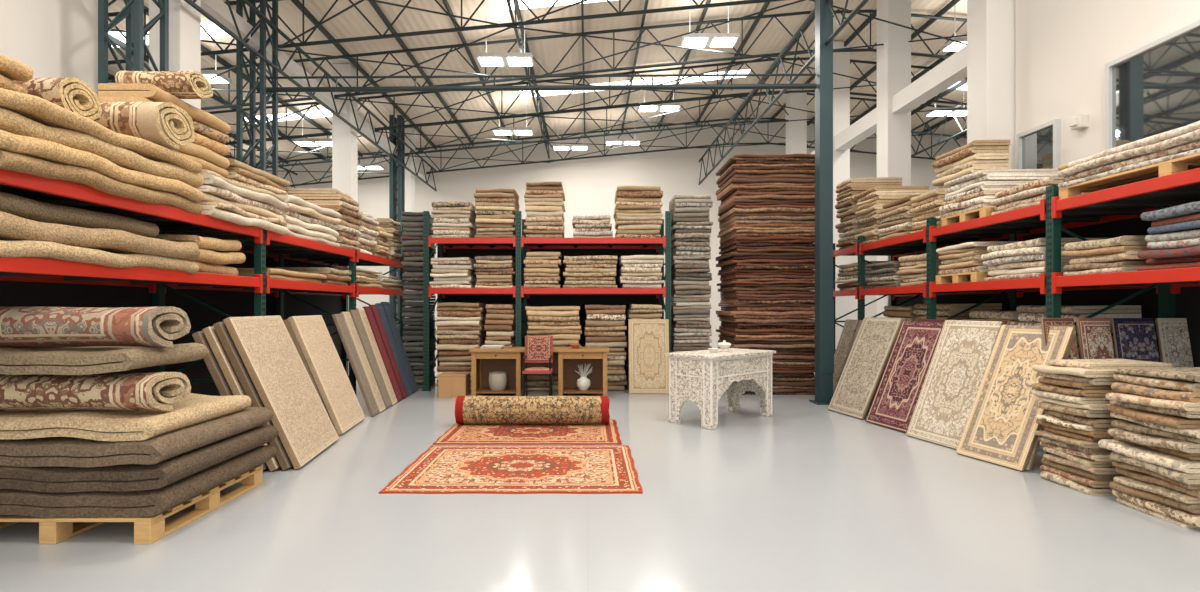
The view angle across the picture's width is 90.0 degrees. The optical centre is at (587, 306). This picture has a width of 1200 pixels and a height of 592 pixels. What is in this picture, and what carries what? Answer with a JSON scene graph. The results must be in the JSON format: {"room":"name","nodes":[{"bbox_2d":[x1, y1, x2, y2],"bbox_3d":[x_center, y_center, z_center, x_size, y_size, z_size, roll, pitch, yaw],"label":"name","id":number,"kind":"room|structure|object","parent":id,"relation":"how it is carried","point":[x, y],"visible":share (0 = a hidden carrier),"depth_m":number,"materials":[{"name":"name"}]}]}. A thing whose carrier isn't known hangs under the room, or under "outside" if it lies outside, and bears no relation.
{"room":"store","nodes":[
{"label":"store","id":0,"kind":"room"},
{"bbox_2d":[0,0,97,96],"bbox_3d":[-5.700,-1.749,0.950,0.200,6.298,11.900,0,0,0],"label":"wall","id":1,"kind":"structure","parent":0,"point":[54,38],"depth_m":6.27,"materials":[{"name":"white paint"}]},
{"bbox_2d":[108,0,784,64],"bbox_3d":[0.499,-4.570,9.400,24.825,2.378,0.058,0,0,0],"label":"roof truss","id":2,"kind":"object","parent":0,"point":[619,13],"depth_m":9.38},
{"bbox_2d":[108,0,966,162],"bbox_3d":[0.500,-5.178,6.800,25.000,1.735,23.600,0,0,0],"label":"ceiling","id":3,"kind":"structure","parent":0,"point":[350,23],"depth_m":12.88,"materials":[{"name":"white"}]},
{"bbox_2d":[476,13,533,66],"bbox_3d":[-1.500,-4.893,10.900,1.000,0.895,0.440,0,0,0],"label":"ceiling lamp","id":4,"kind":"object","parent":3,"relation":"hanging from","point":[486,59],"depth_m":10.82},
{"bbox_2d":[680,0,739,47],"bbox_3d":[2.200,-5.245,10.900,1.000,0.895,0.440,0,0,0],"label":"ceiling lamp","id":5,"kind":"object","parent":3,"relation":"hanging from","point":[693,40],"depth_m":10.82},
{"bbox_2d":[108,0,966,163],"bbox_3d":[0.475,-5.023,6.790,24.190,1.630,23.580,0,0,0],"label":"roof","id":6,"kind":"structure","parent":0,"point":[297,3],"depth_m":13.06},
{"bbox_2d":[108,0,966,190],"bbox_3d":[0.000,-4.323,11.275,18.058,1.703,14.574,0,0,0],"label":"roof trusses","id":7,"kind":"object","parent":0,"point":[843,23],"depth_m":11.56,"materials":[{"name":"metal"}]},
{"bbox_2d":[108,9,966,109],"bbox_3d":[0.499,-4.570,11.600,24.825,2.378,0.058,0,0,0],"label":"roof truss","id":8,"kind":"object","parent":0,"point":[228,105],"depth_m":11.58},
{"bbox_2d":[208,57,966,144],"bbox_3d":[0.499,-4.570,13.800,24.825,2.378,0.058,0,0,0],"label":"roof truss","id":9,"kind":"object","parent":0,"point":[502,116],"depth_m":13.78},
{"bbox_2d":[232,92,966,168],"bbox_3d":[0.499,-4.570,16.000,24.825,2.378,0.058,0,0,0],"label":"roof truss","id":10,"kind":"object","parent":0,"point":[866,99],"depth_m":15.98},
{"bbox_2d":[0,352,1199,591],"bbox_3d":[0.500,1.475,6.800,25.000,0.150,23.600,0,0,0],"label":"floor","id":11,"kind":"structure","parent":0,"point":[807,496],"depth_m":3.81,"materials":[{"name":"concrete"}]},
{"bbox_2d":[0,465,262,543],"bbox_3d":[-3.190,1.325,4.150,1.220,0.150,1.220,0,0,0],"label":"wooden pallet","id":12,"kind":"object","parent":11,"relation":"on","point":[148,529],"visible":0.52,"depth_m":3.65,"materials":[{"name":"brown wood"}]},
{"bbox_2d":[0,407,278,517],"bbox_3d":[-3.150,1.018,4.173,1.340,0.467,1.313,0,0,0],"label":"carpet","id":13,"kind":"object","parent":12,"relation":"on","point":[45,477],"visible":0.82,"depth_m":3.57,"materials":[{"name":"carpet"}]},
{"bbox_2d":[0,393,250,440],"bbox_3d":[-3.202,0.726,4.097,1.236,0.152,1.075,0,0,0],"label":"carpet","id":14,"kind":"object","parent":13,"relation":"on","point":[100,425],"visible":0.74,"depth_m":3.63,"materials":[{"name":"carpet"}]},
{"bbox_2d":[0,372,190,410],"bbox_3d":[-3.224,0.539,3.817,1.152,0.246,0.428,0,0,0],"label":"carpet","id":15,"kind":"object","parent":14,"relation":"on","point":[143,391],"visible":0.98,"depth_m":3.65,"materials":[{"name":"carpet"}]},
{"bbox_2d":[0,343,208,374],"bbox_3d":[-3.264,0.329,3.928,1.113,0.158,0.748,0,0,0],"label":"carpet","id":16,"kind":"object","parent":15,"relation":"on","point":[86,360],"visible":0.91,"depth_m":3.59,"materials":[{"name":"carpet"}]},
{"bbox_2d":[0,306,190,347],"bbox_3d":[-3.244,0.129,3.837,1.152,0.266,0.429,0,0,0],"label":"carpet","id":17,"kind":"object","parent":16,"relation":"on","point":[20,326],"visible":1,"depth_m":3.68,"materials":[{"name":"beige carpet"}]},
{"bbox_2d":[98,0,168,90],"bbox_3d":[-4.950,-1.740,6.550,0.440,6.280,0.440,0,0,0],"label":"steel column","id":18,"kind":"structure","parent":11,"relation":"on","point":[136,30],"depth_m":6.38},
{"bbox_2d":[149,0,200,108],"bbox_3d":[-5.020,-1.777,7.300,0.440,6.353,0.440,0,0,0],"label":"column","id":19,"kind":"structure","parent":11,"relation":"on","point":[184,20],"depth_m":7.13,"materials":[{"name":"paint"}]},
{"bbox_2d":[0,169,404,411],"bbox_3d":[-3.850,0.240,7.000,1.140,2.320,7.740,0,0,0],"label":"rack","id":20,"kind":"object","parent":11,"relation":"on","point":[207,299],"visible":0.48,"depth_m":6.01,"materials":[{"name":"metal"}]},
{"bbox_2d":[0,211,198,273],"bbox_3d":[-3.743,-0.409,4.136,1.074,0.270,1.706,0,0,0],"label":"carpet","id":21,"kind":"object","parent":20,"relation":"on","point":[19,236],"visible":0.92,"depth_m":3.94,"materials":[{"name":"carpet"}]},
{"bbox_2d":[0,192,158,237],"bbox_3d":[-3.827,-0.610,4.026,0.907,0.136,1.449,0,0,0],"label":"carpet","id":22,"kind":"object","parent":21,"relation":"on","point":[23,207],"visible":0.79,"depth_m":3.96,"materials":[{"name":"carpet"}]},
{"bbox_2d":[0,88,203,213],"bbox_3d":[-3.729,-1.006,4.170,1.103,0.473,1.816,0,0,0],"label":"carpet","id":23,"kind":"object","parent":20,"relation":"on","point":[40,137],"visible":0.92,"depth_m":3.89,"materials":[{"name":"carpet"}]},
{"bbox_2d":[0,54,33,93],"bbox_3d":[-3.903,-1.384,3.549,0.755,0.315,0.538,0,0,0],"label":"carpet","id":24,"kind":"object","parent":23,"relation":"on","point":[12,70],"visible":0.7,"depth_m":3.72,"materials":[{"name":"carpet"}]},
{"bbox_2d":[15,77,101,119],"bbox_3d":[-3.869,-1.391,4.090,0.862,0.316,0.358,0,0,0],"label":"carpet","id":25,"kind":"object","parent":23,"relation":"on","point":[73,94],"visible":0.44,"depth_m":3.99,"materials":[{"name":"carpet"}]},
{"bbox_2d":[93,102,194,149],"bbox_3d":[-3.779,-1.409,4.684,1.142,0.354,0.474,0,0,0],"label":"carpet","id":26,"kind":"object","parent":23,"relation":"on","point":[166,124],"visible":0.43,"depth_m":4.52,"materials":[{"name":"carpet"}]},
{"bbox_2d":[98,83,230,177],"bbox_3d":[-4.098,-1.390,5.900,0.526,1.201,1.199,0,0,0],"label":"carpet","id":27,"kind":"object","parent":20,"relation":"on","point":[207,149],"visible":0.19,"depth_m":5.95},
{"bbox_2d":[115,71,212,98],"bbox_3d":[-4.034,-2.114,5.742,0.692,0.247,0.376,0,0,0],"label":"carpet","id":28,"kind":"object","parent":27,"relation":"on","point":[181,84],"visible":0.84,"depth_m":5.59,"materials":[{"name":"carpet"}]},
{"bbox_2d":[154,234,245,275],"bbox_3d":[-3.778,-0.456,5.414,1.005,0.362,0.671,0,0,0],"label":"carpet","id":29,"kind":"object","parent":20,"relation":"on","point":[207,259],"visible":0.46,"depth_m":5.32,"materials":[{"name":"carpet"}]},
{"bbox_2d":[195,169,288,233],"bbox_3d":[-3.504,-0.985,5.819,0.594,0.424,1.309,0,0,0],"label":"carpet","id":30,"kind":"object","parent":20,"relation":"on","point":[225,199],"visible":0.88,"depth_m":5.62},
{"bbox_2d":[225,158,289,194],"bbox_3d":[-4.138,-1.239,7.395,0.387,0.908,1.188,0,0,0],"label":"carpet","id":31,"kind":"object","parent":20,"relation":"on","point":[240,172],"visible":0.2,"depth_m":7.23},
{"bbox_2d":[236,268,325,282],"bbox_3d":[-3.735,-0.350,6.922,0.892,0.129,1.345,0,0,0],"label":"carpet","id":32,"kind":"object","parent":20,"relation":"on","point":[274,273],"visible":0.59,"depth_m":6.63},
{"bbox_2d":[277,194,340,246],"bbox_3d":[-3.588,-1.014,7.253,0.686,0.478,1.392,0,0,0],"label":"carpet","id":33,"kind":"object","parent":20,"relation":"on","point":[304,219],"visible":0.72,"depth_m":7.14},
{"bbox_2d":[286,188,361,251],"bbox_3d":[-3.723,-1.190,8.350,0.915,0.808,0.684,0,0,0],"label":"carpet","id":34,"kind":"object","parent":20,"relation":"on","point":[334,199],"visible":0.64,"depth_m":8.07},
{"bbox_2d":[192,331,267,469],"bbox_3d":[-3.107,0.802,5.622,0.604,1.190,1.207,0,0,-7],"label":"carpet","id":35,"kind":"object","parent":11,"relation":"on","point":[220,381],"visible":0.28,"depth_m":5.06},
{"bbox_2d":[202,326,279,471],"bbox_3d":[-3.027,0.782,5.652,0.624,1.230,1.209,0,0,-7],"label":"carpet","id":36,"kind":"object","parent":11,"relation":"on","point":[210,333],"visible":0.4,"depth_m":5.09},
{"bbox_2d":[213,322,291,470],"bbox_3d":[-2.947,0.762,5.682,0.643,1.270,1.212,0,0,-7],"label":"carpet","id":37,"kind":"object","parent":11,"relation":"on","point":[220,328],"visible":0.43,"depth_m":5.12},
{"bbox_2d":[236,0,277,176],"bbox_3d":[-4.900,-1.742,8.900,0.400,6.284,0.400,0,0,0],"label":"steel column","id":38,"kind":"structure","parent":11,"relation":"on","point":[251,150],"depth_m":8.75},
{"bbox_2d":[223,315,338,469],"bbox_3d":[-2.867,0.742,5.712,0.663,1.310,1.214,0,0,-7],"label":"carpet","id":39,"kind":"object","parent":11,"relation":"on","point":[275,367],"visible":1,"depth_m":5.54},
{"bbox_2d":[288,315,364,435],"bbox_3d":[-3.012,0.748,6.982,0.596,1.297,0.994,0,0,-6],"label":"carpet","id":40,"kind":"object","parent":11,"relation":"on","point":[312,335],"visible":0.98,"depth_m":6.84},
{"bbox_2d":[332,64,357,375],"bbox_3d":[-5.020,-1.777,12.400,0.440,6.353,0.440,0,0,0],"label":"column","id":41,"kind":"structure","parent":11,"relation":"on","point":[344,137],"depth_m":12.21,"materials":[{"name":"paint"}]},
{"bbox_2d":[332,314,378,416],"bbox_3d":[-3.009,0.743,7.828,0.570,1.309,0.422,0,0,0],"label":"carpet","id":42,"kind":"object","parent":11,"relation":"on","point":[339,321],"visible":0.7,"depth_m":7.69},
{"bbox_2d":[340,312,385,412],"bbox_3d":[-3.021,0.731,8.118,0.570,1.333,0.422,0,0,0],"label":"carpet","id":43,"kind":"object","parent":11,"relation":"on","point":[347,317],"visible":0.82,"depth_m":8.02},
{"bbox_2d":[348,310,391,408],"bbox_3d":[-3.033,0.718,8.408,0.570,1.358,0.422,0,0,0],"label":"carpet","id":44,"kind":"object","parent":11,"relation":"on","point":[354,314],"visible":0.78,"depth_m":8.30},
{"bbox_2d":[356,308,397,405],"bbox_3d":[-3.045,0.706,8.698,0.570,1.383,0.422,0,0,0],"label":"carpet","id":45,"kind":"object","parent":11,"relation":"on","point":[361,311],"visible":0.76,"depth_m":8.59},
{"bbox_2d":[389,115,404,333],"bbox_3d":[-4.900,-1.742,15.400,0.300,6.284,0.300,0,0,0],"label":"steel column","id":46,"kind":"structure","parent":11,"relation":"on","point":[396,171],"depth_m":15.25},
{"bbox_2d":[405,128,414,341],"bbox_3d":[-5.020,-1.777,16.600,0.440,6.353,0.440,0,0,0],"label":"column","id":47,"kind":"structure","parent":11,"relation":"on","point":[409,177],"depth_m":16.41,"materials":[{"name":"paint"}]},
{"bbox_2d":[401,212,435,387],"bbox_3d":[-2.990,-0.119,10.623,0.418,3.057,0.715,0,0,0],"label":"carpet","id":48,"kind":"object","parent":11,"relation":"on","point":[412,224],"visible":0.72,"depth_m":10.32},
{"bbox_2d":[438,372,470,396],"bbox_3d":[-2.110,1.228,9.490,0.440,0.345,0.400,0,0,0],"label":"cardboard box","id":49,"kind":"object","parent":11,"relation":"on","point":[450,384],"visible":0.94,"depth_m":9.30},
{"bbox_2d":[436,302,487,389],"bbox_3d":[-2.165,0.665,10.378,0.767,1.489,0.805,0,0,0],"label":"carpet","id":50,"kind":"object","parent":11,"relation":"on","point":[460,325],"visible":0.75,"depth_m":10.04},
{"bbox_2d":[484,304,515,346],"bbox_3d":[-1.493,0.677,10.380,0.506,1.449,0.800,0,0,0],"label":"carpet","id":51,"kind":"object","parent":11,"relation":"on","point":[500,327],"visible":0.46,"depth_m":10.05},
{"bbox_2d":[379,445,642,493],"bbox_3d":[-0.580,1.393,5.260,1.992,0.013,1.530,0,0,0],"label":"rug","id":52,"kind":"object","parent":11,"relation":"on","point":[441,469],"visible":1,"depth_m":5.07,"materials":[{"name":"carpet"}]},
{"bbox_2d":[433,420,621,444],"bbox_3d":[-0.620,1.393,6.750,1.932,0.013,1.310,0,0,0],"label":"rug","id":53,"kind":"object","parent":11,"relation":"on","point":[458,434],"visible":0.84,"depth_m":6.53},
{"bbox_2d":[455,396,609,423],"bbox_3d":[-0.644,1.218,7.094,1.792,0.335,0.328,0,0,0],"label":"rug","id":54,"kind":"object","parent":53,"relation":"on","point":[468,409],"visible":1,"depth_m":6.96,"materials":[{"name":"carpet"}]},
{"bbox_2d":[522,336,552,395],"bbox_3d":[-0.745,0.920,8.952,0.420,0.964,0.464,0,0,0],"label":"upholstered chair","id":55,"kind":"object","parent":11,"relation":"on","point":[538,349],"visible":0.95,"depth_m":9.06,"materials":[{"name":"red fabric"}]},
{"bbox_2d":[469,347,608,395],"bbox_3d":[-0.750,1.025,9.520,2.160,0.750,0.600,0,0,0],"label":"display cabinet","id":56,"kind":"object","parent":11,"relation":"on","point":[566,360],"visible":0.8,"depth_m":9.64,"materials":[{"name":"brown wood"}]},
{"bbox_2d":[421,211,670,390],"bbox_3d":[-0.680,-0.100,10.500,4.180,3.000,1.040,0,0,0],"label":"rack","id":57,"kind":"object","parent":11,"relation":"on","point":[517,246],"visible":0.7,"depth_m":10.53,"materials":[{"name":"metal"}]},
{"bbox_2d":[430,257,476,287],"bbox_3d":[-2.296,-0.570,10.380,0.680,0.530,0.802,0,0,0],"label":"carpet","id":58,"kind":"object","parent":57,"relation":"on","point":[459,272],"visible":0.96,"depth_m":10.04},
{"bbox_2d":[431,201,476,237],"bbox_3d":[-2.295,-1.459,10.400,0.687,0.629,0.762,0,0,0],"label":"carpet","id":59,"kind":"object","parent":57,"relation":"on","point":[452,219],"visible":0.96,"depth_m":10.07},
{"bbox_2d":[474,256,515,287],"bbox_3d":[-1.564,-0.583,10.389,0.687,0.560,0.783,0,0,0],"label":"carpet","id":60,"kind":"object","parent":57,"relation":"on","point":[491,271],"visible":0.98,"depth_m":10.04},
{"bbox_2d":[474,188,518,237],"bbox_3d":[-1.565,-1.571,10.395,0.684,0.847,0.771,0,0,0],"label":"carpet","id":61,"kind":"object","parent":57,"relation":"on","point":[495,212],"visible":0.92,"depth_m":10.07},
{"bbox_2d":[524,252,562,287],"bbox_3d":[-0.764,-0.618,10.388,0.623,0.628,0.784,0,0,0],"label":"carpet","id":62,"kind":"object","parent":57,"relation":"on","point":[542,270],"visible":1,"depth_m":10.04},
{"bbox_2d":[524,182,565,237],"bbox_3d":[-0.739,-1.625,10.389,0.670,0.956,0.782,0,0,0],"label":"carpet","id":63,"kind":"object","parent":57,"relation":"on","point":[545,209],"visible":0.97,"depth_m":10.04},
{"bbox_2d":[563,255,616,287],"bbox_3d":[0.036,-0.585,10.384,0.908,0.558,0.794,0,0,0],"label":"carpet","id":64,"kind":"object","parent":57,"relation":"on","point":[580,271],"visible":0.97,"depth_m":10.03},
{"bbox_2d":[572,214,612,237],"bbox_3d":[0.076,-1.348,10.397,0.685,0.409,0.767,0,0,0],"label":"carpet","id":65,"kind":"object","parent":57,"relation":"on","point":[593,225],"visible":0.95,"depth_m":10.04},
{"bbox_2d":[613,186,662,237],"bbox_3d":[0.856,-1.591,10.383,0.803,0.886,0.796,0,0,0],"label":"carpet","id":66,"kind":"object","parent":57,"relation":"on","point":[637,209],"visible":0.96,"depth_m":10.07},
{"bbox_2d":[618,255,663,287],"bbox_3d":[0.906,-0.589,10.383,0.731,0.567,0.796,0,0,0],"label":"carpet","id":67,"kind":"object","parent":57,"relation":"on","point":[636,271],"visible":0.98,"depth_m":10.04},
{"bbox_2d":[525,306,581,390],"bbox_3d":[-0.575,0.696,10.374,0.950,1.426,0.813,0,0,0],"label":"carpet","id":68,"kind":"object","parent":11,"relation":"on","point":[562,323],"visible":0.43,"depth_m":10.04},
{"bbox_2d":[585,305,626,390],"bbox_3d":[0.301,0.685,10.373,0.714,1.447,0.814,0,0,0],"label":"carpet","id":69,"kind":"object","parent":11,"relation":"on","point":[605,326],"visible":0.72,"depth_m":10.05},
{"bbox_2d":[628,319,668,393],"bbox_3d":[0.990,0.798,9.745,0.660,1.202,0.168,0,0,0],"label":"rug","id":70,"kind":"object","parent":11,"relation":"on","point":[648,339],"visible":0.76,"depth_m":9.73,"materials":[{"name":"carpet"}]},
{"bbox_2d":[669,195,712,352],"bbox_3d":[1.750,-0.236,10.352,0.658,3.283,0.858,0,0,0],"label":"carpet","id":71,"kind":"object","parent":11,"relation":"on","point":[691,227],"visible":0.74,"depth_m":9.99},
{"bbox_2d":[665,348,775,429],"bbox_3d":[1.678,0.980,7.509,1.360,0.840,0.700,0,0,-42],"label":"table","id":72,"kind":"object","parent":11,"relation":"on","point":[702,377],"visible":1,"depth_m":7.20,"materials":[{"name":"white paint"}]},
{"bbox_2d":[716,154,814,394],"bbox_3d":[2.998,-0.517,10.100,1.435,3.868,1.262,0,0,0],"label":"stack","id":73,"kind":"object","parent":11,"relation":"on","point":[766,210],"visible":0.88,"depth_m":9.56,"materials":[{"name":"carpet"}]},
{"bbox_2d":[786,89,806,153],"bbox_3d":[5.550,-2.226,16.000,0.480,7.253,0.480,0,0,0],"label":"column","id":74,"kind":"structure","parent":11,"relation":"on","point":[796,131],"depth_m":15.79,"materials":[{"name":"paint"}]},
{"bbox_2d":[809,0,833,404],"bbox_3d":[3.440,-2.138,8.750,0.320,7.077,0.320,0,0,0],"label":"steel column","id":75,"kind":"structure","parent":11,"relation":"on","point":[824,302],"depth_m":8.65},
{"bbox_2d":[256,73,816,92],"bbox_3d":[-0.790,-3.299,8.876,8.243,0.236,0.178,0,0,1],"label":"tie beam","id":76,"kind":"structure","parent":75,"relation":"attached to","point":[731,86],"depth_m":8.81,"materials":[{"name":"metal"}]},
{"bbox_2d":[833,41,849,349],"bbox_3d":[5.550,-2.226,13.400,0.480,7.253,0.480,0,0,0],"label":"column","id":77,"kind":"structure","parent":11,"relation":"on","point":[841,60],"depth_m":13.19,"materials":[{"name":"paint"}]},
{"bbox_2d":[833,319,859,393],"bbox_3d":[3.837,0.794,9.100,0.428,1.206,0.500,0,0,0],"label":"rug","id":78,"kind":"object","parent":11,"relation":"on","point":[850,327],"visible":0.5,"depth_m":9.06,"materials":[{"name":"carpet"}]},
{"bbox_2d":[828,317,903,419],"bbox_3d":[3.581,0.769,7.788,0.519,1.257,0.828,0,0,-10],"label":"rug","id":79,"kind":"object","parent":11,"relation":"on","point":[875,339],"visible":1,"depth_m":7.73,"materials":[{"name":"carpet"}]},
{"bbox_2d":[877,0,910,317],"bbox_3d":[5.550,-2.226,10.900,0.480,7.253,0.480,0,0,0],"label":"column","id":80,"kind":"structure","parent":11,"relation":"on","point":[893,57],"depth_m":10.69,"materials":[{"name":"paint"}]},
{"bbox_2d":[866,321,944,432],"bbox_3d":[3.676,0.784,6.953,0.477,1.227,0.769,0,0,-12],"label":"rug","id":81,"kind":"object","parent":11,"relation":"on","point":[896,397],"visible":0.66,"depth_m":6.93,"materials":[{"name":"carpet"}]},
{"bbox_2d":[906,320,1003,448],"bbox_3d":[3.756,0.769,6.184,0.448,1.256,0.788,0,0,-12],"label":"rug","id":82,"kind":"object","parent":11,"relation":"on","point":[961,356],"visible":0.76,"depth_m":6.15,"materials":[{"name":"carpet"}]},
{"bbox_2d":[913,303,1001,321],"bbox_3d":[4.827,0.681,7.902,0.706,1.458,0.793,0,0,0],"label":"carpet","id":83,"kind":"object","parent":11,"relation":"on","point":[943,311],"visible":0.12,"depth_m":7.54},
{"bbox_2d":[967,0,1014,168],"bbox_3d":[5.550,-2.226,8.250,0.480,7.253,0.480,0,0,0],"label":"column","id":84,"kind":"structure","parent":11,"relation":"on","point":[990,23],"depth_m":8.04,"materials":[{"name":"paint"}]},
{"bbox_2d":[956,325,1075,471],"bbox_3d":[3.821,0.784,5.404,0.453,1.226,0.774,0,0,-15],"label":"rug","id":85,"kind":"object","parent":11,"relation":"on","point":[1001,425],"visible":0.96,"depth_m":5.39,"materials":[{"name":"carpet"}]},
{"bbox_2d":[833,168,1199,453],"bbox_3d":[4.750,0.150,6.850,1.140,2.500,7.240,0,0,0],"label":"rack","id":86,"kind":"object","parent":11,"relation":"on","point":[1114,212],"visible":0.45,"depth_m":5.88,"materials":[{"name":"metal"}]},
{"bbox_2d":[835,177,901,249],"bbox_3d":[4.651,-1.527,9.969,0.859,1.155,0.636,0,0,0],"label":"carpet","id":87,"kind":"object","parent":86,"relation":"on","point":[846,202],"visible":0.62,"depth_m":9.76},
{"bbox_2d":[865,261,909,288],"bbox_3d":[4.661,-0.460,8.774,0.840,0.392,0.846,0,0,0],"label":"carpet","id":88,"kind":"object","parent":86,"relation":"on","point":[884,274],"visible":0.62,"depth_m":8.66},
{"bbox_2d":[852,186,929,245],"bbox_3d":[4.647,-1.375,9.249,0.866,0.858,0.698,0,0,0],"label":"carpet","id":89,"kind":"object","parent":86,"relation":"on","point":[871,201],"visible":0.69,"depth_m":8.97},
{"bbox_2d":[877,195,919,240],"bbox_3d":[4.435,-1.225,8.406,0.412,0.555,0.764,0,0,0],"label":"carpet","id":90,"kind":"object","parent":86,"relation":"on","point":[896,217],"visible":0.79,"depth_m":8.31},
{"bbox_2d":[897,252,951,285],"bbox_3d":[4.661,-0.478,7.875,0.839,0.428,0.748,0,0,0],"label":"carpet","id":91,"kind":"object","parent":86,"relation":"on","point":[915,273],"visible":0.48,"depth_m":7.87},
{"bbox_2d":[909,188,958,233],"bbox_3d":[4.432,-1.198,7.624,0.398,0.508,0.636,0,0,0],"label":"carpet","id":92,"kind":"object","parent":86,"relation":"on","point":[926,205],"visible":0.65,"depth_m":7.58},
{"bbox_2d":[936,272,994,283],"bbox_3d":[4.670,-0.330,6.935,0.860,0.110,0.770,0,0,0],"label":"wooden pallet","id":93,"kind":"object","parent":86,"relation":"on","point":[971,276],"visible":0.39,"depth_m":6.88,"materials":[{"name":"brown wood"}]},
{"bbox_2d":[936,241,1020,274],"bbox_3d":[4.649,-0.551,6.938,0.862,0.350,0.762,0,0,0],"label":"carpet","id":94,"kind":"object","parent":93,"relation":"on","point":[964,257],"visible":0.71,"depth_m":6.78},
{"bbox_2d":[941,207,996,226],"bbox_3d":[4.670,-1.010,6.800,0.860,0.110,0.800,0,0,0],"label":"wooden pallet","id":95,"kind":"object","parent":86,"relation":"on","point":[987,211],"visible":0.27,"depth_m":6.75,"materials":[{"name":"brown wood"}]},
{"bbox_2d":[939,169,1058,217],"bbox_3d":[4.638,-1.271,6.811,0.886,0.431,0.771,0,0,0],"label":"carpet","id":96,"kind":"object","parent":95,"relation":"on","point":[974,191],"visible":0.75,"depth_m":6.49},
{"bbox_2d":[932,140,1009,187],"bbox_3d":[4.927,-1.501,7.776,0.508,1.103,0.842,0,0,0],"label":"carpet","id":97,"kind":"object","parent":96,"relation":"on","point":[978,155],"visible":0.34,"depth_m":7.41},
{"bbox_2d":[990,176,1083,214],"bbox_3d":[4.418,-1.085,5.951,0.366,0.276,0.792,0,0,0],"label":"carpet","id":98,"kind":"object","parent":86,"relation":"on","point":[1027,194],"visible":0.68,"depth_m":5.89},
{"bbox_2d":[981,238,1109,280],"bbox_3d":[4.642,-0.459,6.032,0.877,0.389,0.831,0,0,0],"label":"carpet","id":99,"kind":"object","parent":86,"relation":"on","point":[1023,259],"visible":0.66,"depth_m":5.90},
{"bbox_2d":[1061,235,1149,275],"bbox_3d":[4.640,-0.417,5.037,0.881,0.309,0.590,0,0,0],"label":"carpet","id":100,"kind":"object","parent":86,"relation":"on","point":[1118,254],"visible":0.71,"depth_m":4.92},
{"bbox_2d":[1059,153,1199,198],"bbox_3d":[4.710,-1.010,4.390,0.980,0.110,1.980,0,0,0],"label":"wooden pallet","id":101,"kind":"object","parent":86,"relation":"on","point":[1190,162],"visible":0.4,"depth_m":4.80,"materials":[{"name":"brown wood"}]},
{"bbox_2d":[1058,121,1199,187],"bbox_3d":[4.687,-1.183,4.391,0.988,0.248,1.963,0,0,0],"label":"carpet","id":102,"kind":"object","parent":101,"relation":"on","point":[1184,141],"visible":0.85,"depth_m":4.64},
{"bbox_2d":[1136,201,1199,270],"bbox_3d":[4.625,-0.500,4.030,0.912,0.468,1.177,0,0,0],"label":"carpet","id":103,"kind":"object","parent":86,"relation":"on","point":[1175,241],"visible":0.98,"depth_m":4.34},
{"bbox_2d":[1016,305,1140,430],"bbox_3d":[4.851,0.695,5.997,0.660,1.424,0.788,0,0,0],"label":"carpet","id":104,"kind":"object","parent":11,"relation":"on","point":[1067,311],"visible":0.06,"depth_m":5.65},
{"bbox_2d":[1076,318,1114,358],"bbox_3d":[4.450,0.748,5.195,0.280,1.302,0.227,0,0,0],"label":"rug","id":105,"kind":"object","parent":11,"relation":"on","point":[1094,334],"visible":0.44,"depth_m":5.25,"materials":[{"name":"carpet"}]},
{"bbox_2d":[1031,359,1171,495],"bbox_3d":[4.000,0.917,4.700,0.720,0.990,0.559,0,0,0],"label":"pile","id":106,"kind":"object","parent":11,"relation":"on","point":[1076,417],"visible":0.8,"depth_m":4.57,"materials":[{"name":"carpet"}]},
{"bbox_2d":[1111,318,1159,361],"bbox_3d":[4.800,0.748,5.195,0.360,1.302,0.227,0,0,0],"label":"rug","id":107,"kind":"object","parent":11,"relation":"on","point":[1134,338],"visible":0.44,"depth_m":5.25,"materials":[{"name":"carpet"}]},
{"bbox_2d":[1098,367,1199,527],"bbox_3d":[4.142,0.923,4.040,0.878,0.986,0.637,0,0,0],"label":"pile","id":108,"kind":"object","parent":11,"relation":"on","point":[1155,447],"visible":1,"depth_m":3.98,"materials":[{"name":"fabric"}]},
{"bbox_2d":[1155,318,1193,367],"bbox_3d":[5.140,0.748,5.195,0.260,1.302,0.227,0,0,0],"label":"rug","id":109,"kind":"object","parent":11,"relation":"on","point":[1172,333],"visible":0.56,"depth_m":5.25,"materials":[{"name":"carpet"}]},
{"bbox_2d":[247,117,960,186],"bbox_3d":[0.499,-4.570,18.200,24.825,2.378,0.058,0,0,0],"label":"roof truss","id":110,"kind":"object","parent":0,"point":[604,155],"depth_m":18.18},
{"bbox_2d":[249,116,966,351],"bbox_3d":[0.500,-2.263,18.700,25.000,7.325,0.200,0,0,0],"label":"wall","id":111,"kind":"structure","parent":0,"point":[589,185],"depth_m":18.60,"materials":[{"name":"white paint"}]},
{"bbox_2d":[201,0,429,180],"bbox_3d":[-5.025,-4.000,13.050,0.250,0.200,11.100,0,0,0],"label":"truss","id":112,"kind":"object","parent":111,"relation":"attached to","point":[217,9],"depth_m":9.82,"materials":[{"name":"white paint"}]},
{"bbox_2d":[810,45,966,153],"bbox_3d":[5.550,-3.600,13.535,0.260,0.300,10.130,0,0,0],"label":"trim","id":113,"kind":"structure","parent":111,"relation":"attached to","point":[952,70],"depth_m":9.97,"materials":[{"name":"white paint"}]},
{"bbox_2d":[1015,0,1199,168],"bbox_3d":[5.800,-2.195,1.500,0.200,7.190,13.000,0,0,0],"label":"wall","id":114,"kind":"structure","parent":0,"point":[1063,48],"depth_m":7.02,"materials":[{"name":"white paint"}]},
{"bbox_2d":[1016,119,1060,168],"bbox_3d":[5.670,-1.935,7.565,0.060,0.670,0.670,0,0,0],"label":"window","id":115,"kind":"structure","parent":114,"relation":"in","point":[1039,147],"depth_m":7.53,"materials":[{"name":"clear glass"}]},
{"bbox_2d":[1105,20,1199,149],"bbox_3d":[5.670,-2.150,5.200,0.060,1.000,2.700,0,0,0],"label":"window","id":116,"kind":"structure","parent":114,"relation":"in","point":[1152,89],"depth_m":6.01,"materials":[{"name":"clear glass"}]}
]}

